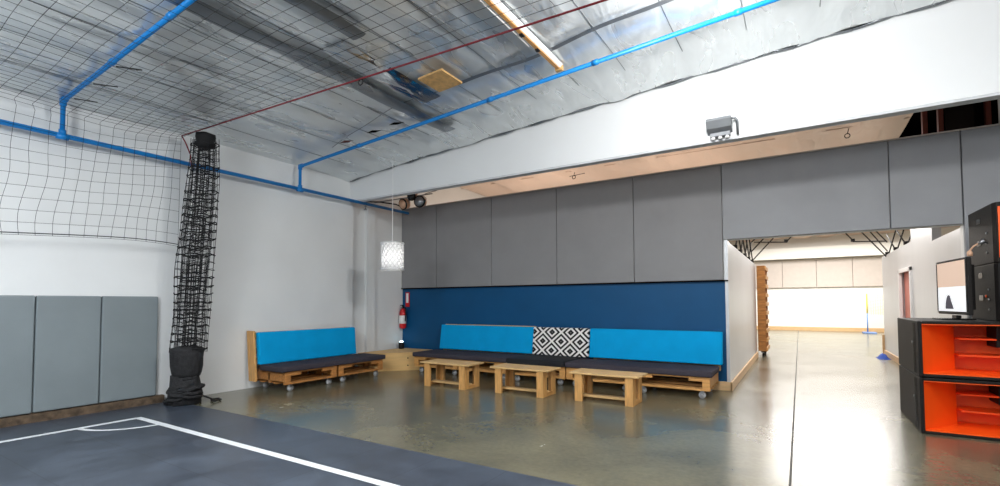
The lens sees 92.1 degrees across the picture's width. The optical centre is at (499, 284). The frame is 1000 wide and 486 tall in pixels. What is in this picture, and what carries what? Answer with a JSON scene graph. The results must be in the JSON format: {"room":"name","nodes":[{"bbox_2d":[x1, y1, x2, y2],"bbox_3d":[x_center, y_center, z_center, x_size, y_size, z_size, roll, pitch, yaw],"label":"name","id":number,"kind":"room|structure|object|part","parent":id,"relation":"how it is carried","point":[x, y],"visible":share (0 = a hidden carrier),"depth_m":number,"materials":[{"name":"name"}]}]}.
{"room":"indoor sports hall","nodes":[
{"label":"indoor sports hall","id":0,"kind":"room"},
{"bbox_2d":[0,86,485,414],"bbox_3d":[-0.784,-0.450,11.697,0.250,4.200,31.000,-2,-3,32],"label":"wall","id":1,"kind":"structure","parent":0,"point":[285,259],"depth_m":6.33,"materials":[{"name":"paint"}]},
{"bbox_2d":[0,295,34,417],"bbox_3d":[-5.095,0.692,4.409,0.058,1.195,1.217,-2,-3,32],"label":"mat","id":2,"kind":"object","parent":1,"relation":"attached to","point":[17,312],"visible":1,"depth_m":4.80,"materials":[{"name":"fabric"}]},
{"bbox_2d":[32,296,100,412],"bbox_3d":[-4.627,0.719,5.162,0.058,1.195,0.542,-2,-3,32],"label":"mat","id":3,"kind":"object","parent":1,"relation":"attached to","point":[66,353],"visible":1,"depth_m":5.12,"materials":[{"name":"fabric"}]},
{"bbox_2d":[0,394,164,427],"bbox_3d":[-6.447,1.261,2.186,0.075,0.089,8.780,-2,-3,32],"label":"trim","id":4,"kind":"structure","parent":1,"relation":"attached to","point":[9,421],"depth_m":5.19,"materials":[{"name":"wood"}]},
{"bbox_2d":[98,296,157,402],"bbox_3d":[-4.332,0.736,5.635,0.058,1.195,0.557,-2,-3,32],"label":"mat","id":5,"kind":"object","parent":1,"relation":"attached to","point":[129,324],"visible":1,"depth_m":5.60,"materials":[{"name":"fabric"}]},
{"bbox_2d":[0,119,408,213],"bbox_3d":[-5.223,-1.601,3.984,0.068,0.104,12.950,-2,-3,32],"label":"pipe","id":6,"kind":"object","parent":1,"relation":"attached to","point":[61,134],"visible":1,"depth_m":5.79,"materials":[{"name":"metal"}]},
{"bbox_2d":[368,201,398,205],"bbox_3d":[-2.091,-1.450,8.721,0.671,0.100,0.039,0,-2,-16],"label":"bracket","id":7,"kind":"object","parent":6,"relation":"attached to","point":[368,201],"visible":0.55,"depth_m":8.70,"materials":[{"name":"metal"}]},
{"bbox_2d":[380,193,432,201],"bbox_3d":[-1.783,-1.554,8.706,1.440,0.015,0.020,-2,-3,32],"label":"support bar","id":8,"kind":"object","parent":1,"relation":"attached to","point":[429,193],"visible":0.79,"depth_m":8.70,"materials":[{"name":"metal"}]},
{"bbox_2d":[399,198,410,209],"bbox_3d":[-1.703,-1.447,8.622,0.229,0.230,0.170,-2,-3,32],"label":"spotlight","id":9,"kind":"object","parent":8,"relation":"attached to","point":[404,203],"visible":0.99,"depth_m":8.57,"materials":[{"name":"beige plastic"}]},
{"bbox_2d":[407,193,417,200],"bbox_3d":[-1.537,-1.579,8.525,0.195,0.215,0.162,-2,-3,32],"label":"spotlight","id":10,"kind":"object","parent":8,"relation":"attached to","point":[411,197],"visible":0.57,"depth_m":8.47,"materials":[{"name":"black plastic"}]},
{"bbox_2d":[414,195,426,207],"bbox_3d":[-1.377,-1.454,8.427,0.231,0.233,0.151,-1,-2,13],"label":"spotlight","id":11,"kind":"object","parent":8,"relation":"attached to","point":[419,201],"visible":1,"depth_m":8.37,"materials":[{"name":"black plastic"}]},
{"bbox_2d":[350,0,951,181],"bbox_3d":[2.365,-2.370,5.389,11.808,0.859,0.056,-2,-3,32],"label":"trim","id":12,"kind":"structure","parent":1,"relation":"attached to","point":[941,2],"depth_m":5.31,"materials":[{"name":"metal"}]},
{"bbox_2d":[350,0,999,199],"bbox_3d":[2.437,-2.327,5.449,11.900,1.429,0.120,-2,-3,32],"label":"wall","id":13,"kind":"structure","parent":1,"relation":"attached to","point":[950,50],"depth_m":5.07,"materials":[{"name":"paint"}]},
{"bbox_2d":[351,92,999,203],"bbox_3d":[2.440,-1.601,5.422,11.900,0.025,0.118,-2,-3,32],"label":"trim","id":14,"kind":"structure","parent":1,"relation":"attached to","point":[993,96],"depth_m":5.31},
{"bbox_2d":[461,117,909,188],"bbox_3d":[2.892,-2.362,9.833,8.250,0.016,3.616,-2,-3,32],"label":"trim","id":15,"kind":"structure","parent":1,"relation":"attached to","point":[906,117],"depth_m":8.53,"materials":[{"name":"metal"}]},
{"bbox_2d":[705,115,738,140],"bbox_3d":[2.425,-1.707,5.257,0.314,0.214,0.177,-2,-3,32],"label":"emergency light","id":16,"kind":"object","parent":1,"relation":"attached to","point":[719,127],"visible":1,"depth_m":5.25,"materials":[{"name":"grey paint"}]},
{"bbox_2d":[705,115,732,135],"bbox_3d":[2.398,-1.739,5.275,0.250,0.138,0.177,-2,-3,32],"label":"hood","id":17,"kind":"object","parent":16,"relation":"attached to","point":[724,124],"depth_m":5.25,"materials":[{"name":"grey paint"}]},
{"bbox_2d":[0,0,944,181],"bbox_3d":[-0.712,-2.572,0.391,11.900,0.914,11.757,-2,-3,32],"label":"ceiling","id":18,"kind":"structure","parent":0,"point":[780,24],"depth_m":4.80,"materials":[{"name":"silver metal"}]},
{"bbox_2d":[59,0,196,129],"bbox_3d":[0.254,-2.305,2.057,11.433,1.172,0.062,-2,-3,32],"label":"pipe","id":19,"kind":"object","parent":18,"relation":"attached to","point":[169,15],"visible":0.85,"depth_m":4.28,"materials":[{"name":"metal"}]},
{"bbox_2d":[165,0,454,131],"bbox_3d":[-2.312,-2.189,3.962,0.232,0.033,6.150,-2,-3,32],"label":"trim","id":20,"kind":"structure","parent":18,"relation":"attached to","point":[366,89],"depth_m":4.59,"materials":[{"name":"metal"}]},
{"bbox_2d":[283,0,365,39],"bbox_3d":[-2.312,-2.284,2.669,0.200,0.030,3.950,-2,-3,32],"label":"trim","id":21,"kind":"structure","parent":18,"relation":"attached to","point":[309,6],"depth_m":4.03,"materials":[{"name":"metal"}]},
{"bbox_2d":[323,41,439,102],"bbox_3d":[-1.183,-2.186,5.056,0.316,0.033,1.400,-2,-3,32],"label":"trim","id":22,"kind":"structure","parent":18,"relation":"attached to","point":[393,79],"depth_m":5.02,"materials":[{"name":"metal"}]},
{"bbox_2d":[380,168,403,270],"bbox_3d":[-1.671,-1.108,7.501,0.370,1.780,0.370,-2,-3,32],"label":"pendant lamp","id":23,"kind":"object","parent":18,"relation":"hanging from","point":[392,252],"visible":1,"depth_m":7.34,"materials":[{"name":"white paint"}]},
{"bbox_3d":[-1.669,-0.433,7.475,0.356,0.409,0.356,-2,-3,32],"label":"lamp shade","id":24,"kind":"part","parent":23,"relation":"part of","materials":[{"name":"white paint"}]},
{"bbox_3d":[-1.672,-1.253,7.507,0.009,1.491,0.010,-2,-3,32],"label":"cord","id":25,"kind":"part","parent":23,"relation":"part of","materials":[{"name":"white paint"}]},
{"bbox_2d":[181,0,607,163],"bbox_3d":[0.918,-1.786,2.987,11.408,0.392,0.085,-2,-3,32],"label":"rope","id":26,"kind":"object","parent":18,"relation":"hanging from","point":[599,1],"visible":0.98,"depth_m":3.93,"materials":[{"name":"red fabric"}]},
{"bbox_2d":[0,0,571,245],"bbox_3d":[-1.451,-1.243,2.147,8.302,1.468,3.813,-2,-3,32],"label":"net","id":27,"kind":"object","parent":26,"relation":"hanging from","point":[119,66],"visible":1,"depth_m":4.14,"materials":[{"name":"fabric"}]},
{"bbox_3d":[-4.932,-0.501,4.312,0.067,0.145,3.741,-2,-3,32],"label":"hem cord","id":28,"kind":"part","parent":27,"relation":"part of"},
{"bbox_2d":[0,0,820,163],"bbox_3d":[-0.934,-2.608,0.262,10.588,0.746,11.100,-2,-3,32],"label":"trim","id":29,"kind":"structure","parent":18,"relation":"attached to","point":[30,0],"depth_m":4.74,"materials":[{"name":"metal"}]},
{"bbox_2d":[418,68,461,91],"bbox_3d":[-0.644,-2.200,5.204,0.320,0.042,0.360,-2,-3,32],"label":"ceiling panel","id":30,"kind":"object","parent":18,"relation":"attached to","point":[440,80],"depth_m":5.18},
{"bbox_2d":[332,0,672,147],"bbox_3d":[-0.351,-2.243,5.331,5.317,0.376,0.272,-2,-3,36],"label":"trim","id":31,"kind":"structure","parent":18,"relation":"attached to","point":[662,2],"depth_m":4.66,"materials":[{"name":"metal"}]},
{"bbox_2d":[480,0,562,72],"bbox_3d":[-0.180,-2.328,3.795,0.117,0.072,3.110,-2,-3,32],"label":"light","id":32,"kind":"object","parent":18,"relation":"attached to","point":[499,8],"visible":1,"depth_m":4.39,"materials":[{"name":"white paint"}]},
{"bbox_2d":[298,0,779,184],"bbox_3d":[1.743,-2.206,4.450,11.433,1.145,0.062,-2,-3,32],"label":"pipe","id":33,"kind":"object","parent":18,"relation":"attached to","point":[739,11],"visible":1,"depth_m":5.10,"materials":[{"name":"metal"}]},
{"bbox_2d":[0,329,999,485],"bbox_3d":[4.681,1.595,8.224,13.200,0.204,31.000,-2,-3,32],"label":"floor","id":34,"kind":"structure","parent":0,"point":[851,428],"depth_m":4.32,"materials":[{"name":"concrete"}]},
{"bbox_2d":[163,131,221,406],"bbox_3d":[-3.746,-0.213,5.885,0.612,3.304,0.432,0,-2,-9],"label":"net","id":35,"kind":"object","parent":34,"relation":"on","point":[186,362],"visible":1,"depth_m":5.82,"materials":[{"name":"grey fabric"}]},
{"bbox_3d":[-3.561,1.375,5.920,0.188,0.125,0.286,-2,-3,32],"label":"loose cord","id":36,"kind":"part","parent":35,"relation":"part of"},
{"bbox_2d":[0,417,398,485],"bbox_3d":[-1.283,1.146,-1.379,11.178,0.001,8.374,-2,-3,32],"label":"floor marking","id":37,"kind":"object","parent":34,"relation":"on","point":[300,461],"depth_m":4.07,"materials":[{"name":"paint"}]},
{"bbox_2d":[247,327,384,390],"bbox_3d":[-2.748,1.086,7.439,0.767,0.819,1.950,-2,-3,32],"label":"sofa","id":38,"kind":"object","parent":34,"relation":"on","point":[276,347],"visible":1,"depth_m":7.17,"materials":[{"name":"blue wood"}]},
{"bbox_3d":[-3.032,1.029,7.493,0.229,0.700,1.740,-2,-3,32],"label":"frame","id":39,"kind":"part","parent":38,"relation":"part of","materials":[{"name":"brown wood"}]},
{"bbox_2d":[256,327,355,364],"bbox_3d":[-2.932,0.923,7.470,0.128,0.450,1.720,-2,-3,32],"label":"cushion","id":40,"kind":"object","parent":38,"relation":"on","point":[275,347],"depth_m":7.32,"materials":[{"name":"teal fabric"}]},
{"bbox_2d":[260,353,384,372],"bbox_3d":[-2.634,1.184,7.394,0.530,0.076,1.900,-2,-3,32],"label":"seat cushion","id":41,"kind":"object","parent":38,"relation":"on","point":[338,361],"depth_m":7.16,"materials":[{"name":"grey fabric"}]},
{"bbox_2d":[358,348,430,371],"bbox_3d":[-1.866,1.388,8.858,0.860,0.318,1.150,-2,-3,32],"label":"table","id":42,"kind":"object","parent":34,"relation":"on","point":[397,359],"visible":0.41,"depth_m":8.62,"materials":[{"name":"brown wood"}]},
{"bbox_2d":[399,341,403,348],"bbox_3d":[-1.923,1.175,9.402,0.110,0.150,0.110,-2,-3,32],"label":"spot lamp","id":43,"kind":"object","parent":42,"relation":"on","point":[401,343],"visible":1,"depth_m":9.36,"materials":[{"name":"black paint"}]},
{"bbox_2d":[420,359,483,389],"bbox_3d":[-0.700,1.296,6.986,0.860,0.350,0.397,-2,-3,32],"label":"coffee table","id":44,"kind":"object","parent":34,"relation":"on","point":[463,383],"visible":1,"depth_m":6.93,"materials":[{"name":"brown wood"}]},
{"bbox_3d":[-1.033,1.311,7.041,0.095,0.327,0.110,-2,-3,32],"label":"leg","id":45,"kind":"part","parent":44,"relation":"part of","materials":[{"name":"brown wood"}]},
{"bbox_3d":[-0.896,1.319,7.262,0.095,0.327,0.110,-2,-3,32],"label":"leg","id":46,"kind":"part","parent":44,"relation":"part of","materials":[{"name":"brown wood"}]},
{"bbox_3d":[-0.503,1.296,6.711,0.095,0.327,0.110,-2,-3,32],"label":"leg","id":47,"kind":"part","parent":44,"relation":"part of","materials":[{"name":"brown wood"}]},
{"bbox_3d":[-0.365,1.304,6.932,0.095,0.327,0.110,-2,-3,32],"label":"leg","id":48,"kind":"part","parent":44,"relation":"part of","materials":[{"name":"brown wood"}]},
{"bbox_2d":[413,324,535,379],"bbox_3d":[-0.447,1.113,8.264,2.050,0.809,0.843,-2,-3,32],"label":"sofa","id":49,"kind":"object","parent":34,"relation":"on","point":[500,339],"visible":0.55,"depth_m":8.28,"materials":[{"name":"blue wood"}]},
{"bbox_2d":[413,349,520,362],"bbox_3d":[-0.553,1.209,8.213,1.920,0.073,0.650,-2,-3,32],"label":"seat cushion","id":50,"kind":"object","parent":49,"relation":"on","point":[486,357],"depth_m":8.05,"materials":[{"name":"grey fabric"}]},
{"bbox_2d":[440,325,533,353],"bbox_3d":[-0.259,0.945,8.470,1.940,0.438,0.162,-2,-3,32],"label":"cushion","id":51,"kind":"object","parent":49,"relation":"on","point":[502,339],"depth_m":8.38,"materials":[{"name":"teal fabric"}]},
{"bbox_3d":[-0.220,0.985,8.540,1.890,0.534,0.143,-2,-3,32],"label":"frame","id":52,"kind":"part","parent":49,"relation":"part of","materials":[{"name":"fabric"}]},
{"bbox_2d":[490,363,560,397],"bbox_3d":[0.334,1.270,6.414,0.860,0.350,0.397,-2,-3,32],"label":"coffee table","id":53,"kind":"object","parent":34,"relation":"on","point":[541,371],"visible":1,"depth_m":6.37,"materials":[{"name":"brown wood"}]},
{"bbox_3d":[0.000,1.285,6.470,0.095,0.327,0.110,-2,-3,32],"label":"leg","id":54,"kind":"part","parent":53,"relation":"part of","materials":[{"name":"brown wood"}]},
{"bbox_3d":[0.138,1.293,6.690,0.095,0.327,0.110,-2,-3,32],"label":"leg","id":55,"kind":"part","parent":53,"relation":"part of","materials":[{"name":"brown wood"}]},
{"bbox_3d":[0.531,1.270,6.140,0.095,0.327,0.110,-2,-3,32],"label":"leg","id":56,"kind":"part","parent":53,"relation":"part of","materials":[{"name":"brown wood"}]},
{"bbox_3d":[0.668,1.278,6.361,0.095,0.327,0.110,-2,-3,32],"label":"leg","id":57,"kind":"part","parent":53,"relation":"part of","materials":[{"name":"brown wood"}]},
{"bbox_2d":[507,327,590,384],"bbox_3d":[0.762,1.083,7.453,1.080,0.799,0.781,-2,-3,32],"label":"sofa","id":58,"kind":"object","parent":34,"relation":"on","point":[562,343],"visible":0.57,"depth_m":7.52,"materials":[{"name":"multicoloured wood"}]},
{"bbox_2d":[507,354,580,366],"bbox_3d":[0.680,1.169,7.436,0.955,0.083,0.670,-2,-3,32],"label":"seat cushion","id":59,"kind":"object","parent":58,"relation":"on","point":[558,360],"depth_m":7.30,"materials":[{"name":"black fabric"}]},
{"bbox_2d":[532,327,590,356],"bbox_3d":[0.973,0.911,7.688,0.962,0.440,0.169,-2,-3,32],"label":"cushion","id":60,"kind":"object","parent":58,"relation":"on","point":[547,341],"depth_m":7.62,"materials":[{"name":"fabric"}]},
{"bbox_2d":[569,368,647,406],"bbox_3d":[1.316,1.245,5.874,0.860,0.350,0.397,-2,-3,32],"label":"coffee table","id":61,"kind":"object","parent":34,"relation":"on","point":[583,376],"visible":1,"depth_m":5.83,"materials":[{"name":"brown wood"}]},
{"bbox_3d":[0.983,1.260,5.930,0.095,0.327,0.110,-2,-3,32],"label":"leg","id":62,"kind":"part","parent":61,"relation":"part of","materials":[{"name":"brown wood"}]},
{"bbox_3d":[1.121,1.268,6.150,0.095,0.327,0.110,-2,-3,32],"label":"leg","id":63,"kind":"part","parent":61,"relation":"part of","materials":[{"name":"brown wood"}]},
{"bbox_3d":[1.514,1.246,5.600,0.095,0.327,0.110,-2,-3,32],"label":"leg","id":64,"kind":"part","parent":61,"relation":"part of","materials":[{"name":"brown wood"}]},
{"bbox_3d":[1.651,1.254,5.821,0.095,0.327,0.110,-2,-3,32],"label":"leg","id":65,"kind":"part","parent":61,"relation":"part of","materials":[{"name":"brown wood"}]},
{"bbox_2d":[565,328,722,398],"bbox_3d":[1.994,1.051,6.746,2.000,0.799,0.839,-2,-3,32],"label":"sofa","id":66,"kind":"object","parent":34,"relation":"on","point":[668,347],"visible":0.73,"depth_m":6.69,"materials":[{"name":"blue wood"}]},
{"bbox_2d":[565,358,718,377],"bbox_3d":[1.927,1.139,6.673,1.960,0.075,0.650,-2,-3,32],"label":"seat cushion","id":67,"kind":"object","parent":66,"relation":"on","point":[661,369],"depth_m":6.48,"materials":[{"name":"grey fabric"}]},
{"bbox_2d":[589,328,722,364],"bbox_3d":[2.191,0.877,6.949,1.870,0.438,0.161,-2,-3,32],"label":"cushion","id":68,"kind":"object","parent":66,"relation":"on","point":[633,345],"depth_m":6.86,"materials":[{"name":"teal fabric"}]},
{"bbox_3d":[2.233,0.932,7.013,1.790,0.504,0.139,-2,-3,32],"label":"frame","id":69,"kind":"part","parent":66,"relation":"part of","materials":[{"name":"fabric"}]},
{"bbox_2d":[756,266,769,355],"bbox_3d":[5.999,0.596,10.978,0.180,1.999,0.895,-2,-3,32],"label":"pallet","id":70,"kind":"object","parent":34,"relation":"on","point":[762,295],"visible":1,"depth_m":10.62,"materials":[{"name":"brown wood"}]},
{"bbox_2d":[789,330,798,485],"bbox_3d":[7.036,1.609,11.413,0.015,0.003,20.900,-2,-3,32],"label":"floor line","id":71,"kind":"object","parent":34,"relation":"on","point":[792,439],"depth_m":4.35,"materials":[{"name":"paint"}]},
{"bbox_2d":[862,294,876,333],"bbox_3d":[13.908,1.091,18.173,0.400,1.500,0.600,-2,-3,32],"label":"net post","id":72,"kind":"object","parent":34,"relation":"on","point":[867,332],"visible":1,"depth_m":18.17,"materials":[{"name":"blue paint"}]},
{"bbox_2d":[868,294,883,314],"bbox_3d":[15.365,1.050,17.268,3.470,1.500,0.060,-2,-3,32],"label":"net","id":73,"kind":"object","parent":72,"relation":"attached to","point":[875,294],"visible":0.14,"depth_m":18.07,"materials":[{"name":"fabric"}]},
{"bbox_2d":[876,353,890,359],"bbox_3d":[8.056,1.494,10.135,0.200,0.118,0.500,-2,-3,32],"label":"cone","id":74,"kind":"object","parent":34,"relation":"on","point":[881,356],"visible":1,"depth_m":10.02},
{"bbox_2d":[899,365,999,441],"bbox_3d":[4.682,1.101,4.489,1.356,0.505,1.070,-2,-3,32],"label":"speaker","id":75,"kind":"object","parent":34,"relation":"on","point":[963,408],"visible":0.91,"depth_m":4.49},
{"bbox_2d":[897,318,999,380],"bbox_3d":[4.679,0.588,4.509,1.356,0.507,1.070,-2,-3,32],"label":"speaker","id":76,"kind":"object","parent":75,"relation":"on","point":[927,347],"visible":1,"depth_m":4.53},
{"bbox_2d":[932,257,976,319],"bbox_3d":[4.418,0.049,4.707,0.250,0.583,0.717,-1,-2,26],"label":"monitor","id":77,"kind":"object","parent":76,"relation":"on","point":[955,278],"visible":1,"depth_m":4.61,"materials":[{"name":"black paint"}]},
{"bbox_2d":[972,263,999,320],"bbox_3d":[4.825,0.068,4.347,0.693,0.511,0.762,-2,-3,32],"label":"speaker","id":78,"kind":"object","parent":76,"relation":"on","point":[987,277],"visible":0.94,"depth_m":4.42},
{"bbox_3d":[4.563,0.128,4.568,0.004,0.050,0.120,-2,-3,32],"label":"recessed handle","id":79,"kind":"part","parent":78,"relation":"part of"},
{"bbox_2d":[968,202,999,266],"bbox_3d":[4.823,-0.457,4.367,0.693,0.531,0.762,-2,-3,32],"label":"speaker","id":80,"kind":"object","parent":78,"relation":"on","point":[984,223],"visible":0.78,"depth_m":4.42},
{"bbox_2d":[967,238,986,255],"bbox_3d":[4.336,-0.339,4.384,0.052,0.155,0.137,1,-3,-37],"label":"lamp","id":81,"kind":"object","parent":80,"relation":"attached to","point":[982,241],"visible":1,"depth_m":4.40,"materials":[{"name":"beige plastic"}]},
{"bbox_2d":[997,206,999,254],"bbox_3d":[4.628,-0.468,4.046,0.635,0.451,0.011,-2,-3,32],"label":"grille","id":82,"kind":"object","parent":80,"relation":"attached to","point":[998,207],"depth_m":4.21,"materials":[{"name":"metal"}]},
{"bbox_2d":[402,132,966,381],"bbox_3d":[3.253,-0.107,6.570,12.200,3.090,0.140,-2,-3,32],"label":"wall","id":83,"kind":"structure","parent":0,"point":[679,306],"depth_m":7.69,"materials":[{"name":"paint"}]},
{"bbox_2d":[399,305,405,328],"bbox_3d":[-1.920,0.639,9.566,0.158,0.470,0.138,0,-2,7],"label":"fire extinguisher","id":84,"kind":"object","parent":83,"relation":"attached to","point":[402,315],"visible":1,"depth_m":9.51,"materials":[{"name":"red metal"}]},
{"bbox_3d":[-1.929,0.694,9.565,0.139,0.160,0.139,-2,-3,32],"label":"label plate","id":85,"kind":"part","parent":84,"relation":"part of","materials":[{"name":"paper"}]},
{"bbox_2d":[405,292,409,306],"bbox_3d":[-1.849,0.301,9.636,0.100,0.290,0.017,-2,-3,32],"label":"sign","id":86,"kind":"object","parent":83,"relation":"attached to","point":[407,299],"visible":1,"depth_m":9.62,"materials":[{"name":"red plastic"}]},
{"bbox_2d":[402,205,436,287],"bbox_3d":[-1.591,-0.727,9.510,0.892,1.588,0.059,-2,-3,32],"label":"pad","id":87,"kind":"object","parent":83,"relation":"attached to","point":[419,227],"visible":0.89,"depth_m":9.46,"materials":[{"name":"fabric"}]},
{"bbox_2d":[437,197,491,286],"bbox_3d":[-0.673,-0.752,8.940,1.253,1.588,0.059,-2,-3,32],"label":"pad","id":88,"kind":"object","parent":83,"relation":"attached to","point":[464,228],"visible":1,"depth_m":8.89,"materials":[{"name":"fabric"}]},
{"bbox_2d":[492,188,556,285],"bbox_3d":[0.402,-0.782,8.272,1.263,1.588,0.059,-2,-3,32],"label":"pad","id":89,"kind":"object","parent":83,"relation":"attached to","point":[524,225],"visible":1,"depth_m":8.22,"materials":[{"name":"fabric"}]},
{"bbox_2d":[401,280,727,288],"bbox_3d":[0.562,0.016,8.127,5.980,0.015,0.050,-2,-3,32],"label":"trim","id":90,"kind":"structure","parent":83,"relation":"attached to","point":[704,280],"depth_m":7.66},
{"bbox_2d":[556,177,634,283],"bbox_3d":[1.482,-0.812,7.602,1.263,1.588,0.059,-2,-3,32],"label":"wall panel","id":91,"kind":"object","parent":83,"relation":"attached to","point":[595,221],"visible":1,"depth_m":7.55,"materials":[{"name":"fabric"}]},
{"bbox_2d":[633,165,723,281],"bbox_3d":[2.541,-0.841,6.944,1.215,1.588,0.059,-2,-3,32],"label":"wall panel","id":92,"kind":"object","parent":83,"relation":"attached to","point":[678,220],"visible":1,"depth_m":6.89,"materials":[{"name":"fabric"}]},
{"bbox_2d":[654,376,731,390],"bbox_3d":[0.582,1.448,8.076,6.000,0.120,0.030,-2,-3,32],"label":"baseboard","id":93,"kind":"structure","parent":83,"relation":"attached to","point":[725,386],"depth_m":6.54,"materials":[{"name":"brown wood"}]},
{"bbox_2d":[401,123,999,209],"bbox_3d":[3.197,-1.658,6.643,12.100,0.013,0.210,-2,-3,32],"label":"trim","id":94,"kind":"structure","parent":83,"relation":"attached to","point":[959,130],"depth_m":6.43,"materials":[{"name":"wood"}]},
{"bbox_2d":[998,99,999,122],"bbox_3d":[5.531,-2.274,5.348,0.026,1.090,0.026,1,-3,-36],"label":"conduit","id":95,"kind":"object","parent":94,"relation":"on","point":[998,99],"visible":0.02,"depth_m":5.33,"materials":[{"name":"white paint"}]},
{"bbox_2d":[722,141,889,239],"bbox_3d":[3.823,-1.151,6.158,1.791,1.038,0.059,-2,-3,32],"label":"wall panel","id":96,"kind":"object","parent":83,"relation":"attached to","point":[844,189],"visible":1,"depth_m":6.08,"materials":[{"name":"fabric"}]},
{"bbox_2d":[921,111,927,133],"bbox_3d":[5.025,-2.258,5.721,0.045,1.090,0.080,-2,-3,32],"label":"timber post","id":97,"kind":"object","parent":83,"relation":"on","point":[924,122],"visible":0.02,"depth_m":5.68,"materials":[{"name":"wood"}]},
{"bbox_2d":[888,131,962,228],"bbox_3d":[4.854,-1.180,5.517,0.621,1.038,0.059,-2,-3,32],"label":"pad","id":98,"kind":"object","parent":83,"relation":"attached to","point":[925,186],"visible":1,"depth_m":5.49,"materials":[{"name":"fabric"}]},
{"bbox_2d":[936,108,943,131],"bbox_3d":[5.144,-2.261,5.647,0.045,1.090,0.080,-2,-3,32],"label":"timber post","id":99,"kind":"object","parent":83,"relation":"on","point":[939,112],"visible":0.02,"depth_m":5.60,"materials":[{"name":"wood"}]},
{"bbox_2d":[960,125,999,317],"bbox_3d":[5.656,-0.178,4.983,1.234,3.088,0.059,-2,-3,32],"label":"pad","id":100,"kind":"object","parent":83,"relation":"attached to","point":[979,147],"visible":0.45,"depth_m":5.26,"materials":[{"name":"fabric"}]},
{"bbox_2d":[983,100,991,125],"bbox_3d":[5.483,-2.271,5.436,0.045,1.090,0.080,-2,-3,32],"label":"timber post","id":101,"kind":"object","parent":83,"relation":"on","point":[986,104],"visible":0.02,"depth_m":5.39,"materials":[{"name":"wood"}]},
{"bbox_2d":[460,113,959,241],"bbox_3d":[7.914,-2.213,13.381,13.030,0.177,19.036,-2,-3,32],"label":"ceiling","id":102,"kind":"structure","parent":0,"point":[892,127],"depth_m":9.02,"materials":[{"name":"wood"}]},
{"bbox_2d":[724,240,756,381],"bbox_3d":[4.330,0.487,8.600,0.100,2.050,4.800,-2,-3,32],"label":"wall","id":103,"kind":"structure","parent":0,"point":[741,269],"depth_m":7.62,"materials":[{"name":"white paint"}]},
{"bbox_2d":[731,351,758,390],"bbox_3d":[4.385,1.450,8.526,0.025,0.120,4.810,-2,-3,32],"label":"baseboard","id":104,"kind":"structure","parent":103,"relation":"attached to","point":[740,375],"depth_m":7.74,"materials":[{"name":"brown wood"}]},
{"bbox_2d":[733,230,910,262],"bbox_3d":[6.133,-1.204,9.189,2.590,1.363,4.870,-2,-3,32],"label":"canopy frame","id":105,"kind":"object","parent":103,"relation":"on","point":[901,235],"visible":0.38,"depth_m":10.21,"materials":[{"name":"black paint"}]},
{"bbox_2d":[729,227,959,327],"bbox_3d":[12.487,-0.210,20.635,13.350,4.300,0.200,-2,-3,32],"label":"wall","id":106,"kind":"structure","parent":0,"point":[845,307],"depth_m":19.89,"materials":[{"name":"paint"}]},
{"bbox_2d":[754,260,782,287],"bbox_3d":[11.605,-0.432,21.015,1.208,1.180,0.100,-2,-3,32],"label":"pad","id":107,"kind":"object","parent":106,"relation":"attached to","point":[774,273],"visible":0.49,"depth_m":20.83,"materials":[{"name":"fabric"}]},
{"bbox_2d":[782,259,816,287],"bbox_3d":[12.641,-0.461,20.372,1.208,1.180,0.100,-2,-3,32],"label":"pad","id":108,"kind":"object","parent":106,"relation":"attached to","point":[801,273],"visible":1,"depth_m":20.33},
{"bbox_2d":[757,326,883,331],"bbox_3d":[12.411,1.860,20.467,13.000,0.150,0.040,-2,-3,32],"label":"baseboard","id":109,"kind":"structure","parent":106,"relation":"attached to","point":[770,327],"depth_m":19.83,"materials":[{"name":"brown wood"}]},
{"bbox_2d":[743,241,910,260],"bbox_3d":[12.277,-1.295,20.392,13.000,0.450,0.500,-2,-3,32],"label":"trim","id":110,"kind":"structure","parent":106,"relation":"attached to","point":[857,250],"depth_m":19.60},
{"bbox_2d":[816,257,852,286],"bbox_3d":[13.677,-0.490,19.729,1.208,1.180,0.100,-2,-3,32],"label":"pad","id":111,"kind":"object","parent":106,"relation":"attached to","point":[830,272],"visible":1,"depth_m":19.68,"materials":[{"name":"fabric"}]},
{"bbox_2d":[852,256,882,286],"bbox_3d":[14.713,-0.519,19.085,1.208,1.180,0.100,-2,-3,32],"label":"pad","id":112,"kind":"object","parent":106,"relation":"attached to","point":[867,271],"visible":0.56,"depth_m":19.11,"materials":[{"name":"fabric"}]},
{"bbox_2d":[899,108,945,137],"bbox_3d":[7.891,-2.596,13.388,13.400,0.050,19.100,-2,-3,32],"label":"ceiling","id":113,"kind":"structure","parent":0,"point":[913,127],"depth_m":8.32,"materials":[{"name":"black"}]},
{"bbox_2d":[882,227,963,356],"bbox_3d":[6.987,0.108,8.116,0.100,2.750,6.440,-2,-3,32],"label":"wall","id":114,"kind":"structure","parent":0,"point":[927,247],"depth_m":7.62,"materials":[{"name":"light grey paint"}]},
{"bbox_2d":[882,335,884,353],"bbox_3d":[8.685,1.356,10.832,0.140,0.450,0.040,-2,-3,32],"label":"trim","id":115,"kind":"structure","parent":114,"relation":"attached to","point":[883,336],"depth_m":10.84,"materials":[{"name":"brown wood"}]},
{"bbox_2d":[884,350,899,364],"bbox_3d":[6.939,1.423,8.098,0.025,0.120,6.440,-2,-3,32],"label":"baseboard","id":116,"kind":"structure","parent":114,"relation":"attached to","point":[891,356],"depth_m":9.81,"materials":[{"name":"brown wood"}]},
{"bbox_2d":[898,266,913,317],"bbox_3d":[7.207,0.602,8.486,0.120,1.790,1.150,-2,-3,32],"label":"door","id":117,"kind":"structure","parent":114,"relation":"in","point":[907,271],"depth_m":8.76,"materials":[{"name":"red paint"}]},
{"bbox_2d":[945,99,998,130],"bbox_3d":[7.648,-1.923,4.796,4.580,1.950,1.300,-2,-3,32],"label":"wall","id":118,"kind":"structure","parent":0,"point":[968,115],"depth_m":5.96,"materials":[{"name":"black"}]}
]}

